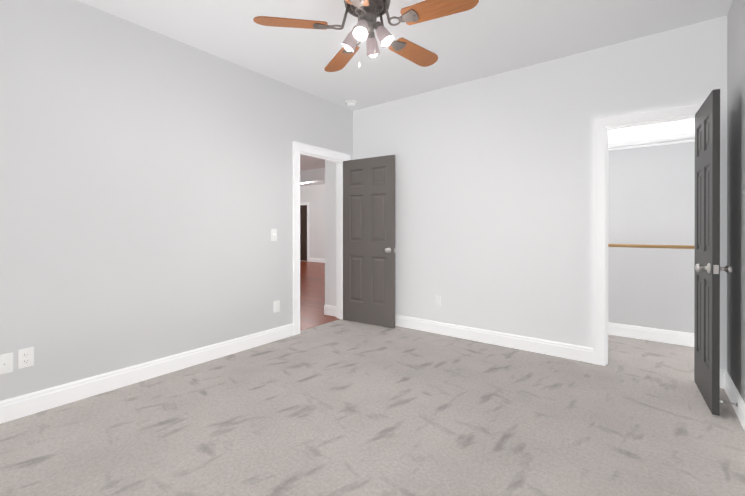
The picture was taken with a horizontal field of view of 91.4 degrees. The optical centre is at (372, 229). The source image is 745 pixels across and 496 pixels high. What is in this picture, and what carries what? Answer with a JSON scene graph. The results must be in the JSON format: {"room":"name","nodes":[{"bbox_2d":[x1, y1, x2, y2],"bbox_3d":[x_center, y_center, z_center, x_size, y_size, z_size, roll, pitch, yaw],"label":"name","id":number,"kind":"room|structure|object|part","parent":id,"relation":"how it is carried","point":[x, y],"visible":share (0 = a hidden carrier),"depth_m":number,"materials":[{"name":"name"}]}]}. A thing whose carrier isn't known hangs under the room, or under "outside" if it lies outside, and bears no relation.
{"room":"empty bedroom","nodes":[
{"label":"empty bedroom","id":0,"kind":"room"},
{"bbox_2d":[0,0,352,400],"bbox_3d":[-1.640,-0.204,3.107,0.120,2.740,4.660,0,0,37],"label":"wall","id":1,"kind":"structure","parent":0,"point":[146,190],"depth_m":2.76,"materials":[{"name":"paint"}]},
{"bbox_2d":[0,353,12,373],"bbox_3d":[-2.235,0.816,2.211,0.014,0.115,0.070,0,0,37],"label":"outlet plate","id":2,"kind":"object","parent":1,"relation":"attached to","point":[6,363],"visible":1,"depth_m":2.22,"materials":[{"name":"white plastic"}]},
{"bbox_2d":[18,347,33,368],"bbox_3d":[-2.180,0.806,2.288,0.008,0.115,0.070,0,0,37],"label":"electrical outlet","id":3,"kind":"object","parent":1,"relation":"attached to","point":[26,357],"visible":1,"depth_m":2.29,"materials":[{"name":"white plastic"}]},
{"bbox_2d":[0,323,293,423],"bbox_3d":[-1.886,1.102,2.671,0.015,0.130,3.365,0,0,37],"label":"baseboard","id":4,"kind":"structure","parent":1,"relation":"attached to","point":[30,403],"depth_m":2.72,"materials":[{"name":"white wood"}]},
{"bbox_2d":[271,229,276,240],"bbox_3d":[-1.026,0.055,3.804,0.022,0.115,0.070,0,0,37],"label":"switch plate","id":5,"kind":"object","parent":1,"relation":"attached to","point":[273,234],"visible":1,"depth_m":3.80,"materials":[{"name":"white plastic"}]},
{"bbox_2d":[274,301,278,311],"bbox_3d":[-1.011,0.810,3.837,0.008,0.115,0.070,0,0,37],"label":"electrical outlet","id":6,"kind":"object","parent":1,"relation":"attached to","point":[276,306],"visible":1,"depth_m":3.83,"materials":[{"name":"white plastic"}]},
{"bbox_2d":[293,141,349,334],"bbox_3d":[-0.642,0.096,4.431,0.168,2.136,0.948,0,0,37],"label":"door frame","id":7,"kind":"structure","parent":1,"relation":"attached to","point":[298,147],"depth_m":4.15,"materials":[{"name":"white wood"}]},
{"bbox_2d":[324,305,336,316],"bbox_3d":[-0.541,1.098,4.914,0.300,0.130,0.015,0,0,37],"label":"baseboard","id":8,"kind":"structure","parent":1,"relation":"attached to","point":[330,310],"depth_m":4.93,"materials":[{"name":"white wood"}]},
{"bbox_2d":[343,155,394,327],"bbox_3d":[-0.057,0.137,4.474,0.770,2.030,0.173,0,0,33],"label":"bedroom door","id":9,"kind":"structure","parent":1,"relation":"in","point":[368,240],"depth_m":4.44,"materials":[{"name":"paint"}]},
{"bbox_2d":[300,184,324,258],"bbox_3d":[-0.451,-0.220,11.819,8.480,2.740,0.120,0,0,37],"label":"wall","id":10,"kind":"structure","parent":0,"point":[313,196],"depth_m":12.91,"materials":[{"name":"paint"}]},
{"bbox_2d":[300,205,306,260],"bbox_3d":[-2.693,0.121,13.414,0.800,2.028,0.030,0,0,37],"label":"hall door","id":11,"kind":"structure","parent":10,"relation":"in","point":[303,232],"depth_m":13.26,"materials":[{"name":"brown wood"}]},
{"bbox_2d":[300,202,308,260],"bbox_3d":[-2.688,0.082,13.420,0.984,2.130,0.021,0,0,37],"label":"door frame","id":12,"kind":"structure","parent":10,"relation":"attached to","point":[307,204],"depth_m":13.15,"materials":[{"name":"white wood"}]},
{"bbox_2d":[309,258,324,262],"bbox_3d":[-0.611,1.085,11.858,8.180,0.130,0.015,0,0,37],"label":"baseboard","id":13,"kind":"structure","parent":10,"relation":"attached to","point":[310,259],"depth_m":12.89,"materials":[{"name":"white wood"}]},
{"bbox_2d":[300,155,324,185],"bbox_3d":[-2.861,-1.484,8.625,8.480,0.400,8.120,0,0,37],"label":"ceiling","id":14,"kind":"structure","parent":0,"point":[312,170],"depth_m":9.43,"materials":[{"name":"paint"}]},
{"bbox_2d":[300,261,338,330],"bbox_3d":[-2.837,1.206,8.611,8.540,0.100,8.120,0,0,37],"label":"floor","id":15,"kind":"structure","parent":0,"point":[312,290],"depth_m":6.41,"materials":[{"name":"brown wood"}]},
{"bbox_2d":[325,160,336,306],"bbox_3d":[0.217,-0.209,5.915,0.300,2.740,2.500,0,0,37],"label":"wall","id":16,"kind":"structure","parent":0,"point":[330,233],"depth_m":4.94,"materials":[{"name":"paint"}]},
{"bbox_2d":[0,319,744,495],"bbox_3d":[0.201,1.218,2.421,3.770,0.100,5.780,0,0,37],"label":"floor carpet","id":17,"kind":"object","parent":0,"point":[340,407],"visible":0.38,"depth_m":2.15,"materials":[{"name":"grey carpet"}]},
{"bbox_2d":[77,0,732,110],"bbox_3d":[0.177,-1.622,2.434,3.830,0.100,5.780,0,0,37],"label":"ceiling","id":18,"kind":"structure","parent":0,"point":[483,38],"depth_m":2.93,"materials":[{"name":"paint"}]},
{"bbox_2d":[346,100,356,105],"bbox_3d":[-0.262,-1.557,4.482,0.136,0.038,0.136,0,0,37],"label":"smoke detector","id":19,"kind":"object","parent":18,"relation":"attached to","point":[351,102],"visible":1,"depth_m":4.44,"materials":[{"name":"white plastic"}]},
{"bbox_2d":[253,0,478,71],"bbox_3d":[0.008,-1.260,2.170,1.237,0.623,1.239,0,0,37],"label":"ceiling fan","id":20,"kind":"object","parent":18,"relation":"hanging from","point":[367,13],"visible":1,"depth_m":2.12,"materials":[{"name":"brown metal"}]},
{"bbox_3d":[-0.031,-1.395,2.166,0.282,0.353,0.282,0,0,37],"label":"motor","id":21,"kind":"part","parent":20,"relation":"part of","materials":[{"name":"grey metal"}]},
{"bbox_2d":[353,16,726,370],"bbox_3d":[1.208,-0.205,3.801,3.590,2.740,0.120,0,0,37],"label":"wall","id":22,"kind":"structure","parent":0,"point":[493,202],"depth_m":3.55,"materials":[{"name":"paint"}]},
{"bbox_2d":[435,296,440,306],"bbox_3d":[0.733,0.803,4.082,0.070,0.115,0.008,0,0,37],"label":"electrical outlet","id":23,"kind":"object","parent":22,"relation":"attached to","point":[437,300],"visible":1,"depth_m":4.08,"materials":[{"name":"white plastic"}]},
{"bbox_2d":[395,315,592,362],"bbox_3d":[0.824,1.100,3.993,2.750,0.130,0.040,0,0,37],"label":"baseboard","id":24,"kind":"structure","parent":22,"relation":"attached to","point":[569,351],"depth_m":3.64,"materials":[{"name":"white wood"}]},
{"bbox_2d":[593,100,704,365],"bbox_3d":[2.285,0.135,2.988,0.646,2.063,0.124,0,0,37],"label":"door frame","id":25,"kind":"structure","parent":22,"relation":"attached to","point":[678,118],"depth_m":3.12,"materials":[{"name":"white wood"}]},
{"bbox_2d":[694,89,732,415],"bbox_3d":[2.307,0.140,2.517,0.173,2.030,0.615,0,0,34],"label":"closet door","id":26,"kind":"structure","parent":22,"relation":"in","point":[707,268],"depth_m":2.38,"materials":[{"name":"paint"}]},
{"bbox_2d":[608,118,694,332],"bbox_3d":[2.481,-0.206,4.243,2.090,2.740,0.120,0,0,37],"label":"wall","id":27,"kind":"structure","parent":0,"point":[651,195],"depth_m":3.82,"materials":[{"name":"paint"}]},
{"bbox_2d":[608,322,693,346],"bbox_3d":[2.489,1.099,4.156,1.970,0.130,0.015,0,0,37],"label":"baseboard","id":28,"kind":"structure","parent":27,"relation":"attached to","point":[662,335],"depth_m":3.80,"materials":[{"name":"white wood"}]},
{"bbox_2d":[727,0,744,402],"bbox_3d":[1.658,-0.200,1.319,0.120,2.740,5.780,0,0,37],"label":"wall","id":29,"kind":"structure","parent":0,"point":[736,190],"depth_m":2.39,"materials":[{"name":"paint"}]},
{"bbox_2d":[720,370,744,430],"bbox_3d":[1.265,1.105,0.916,0.020,0.130,4.420,0,0,37],"label":"baseboard","id":30,"kind":"structure","parent":29,"relation":"attached to","point":[726,382],"depth_m":2.39,"materials":[{"name":"white wood"}]},
{"bbox_2d":[720,400,737,406],"bbox_3d":[2.245,1.093,2.294,0.085,0.022,0.022,0,0,37],"label":"door stop","id":31,"kind":"object","parent":30,"relation":"attached to","point":[721,401],"visible":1,"depth_m":2.29,"materials":[{"name":"silver metal"}]}
]}

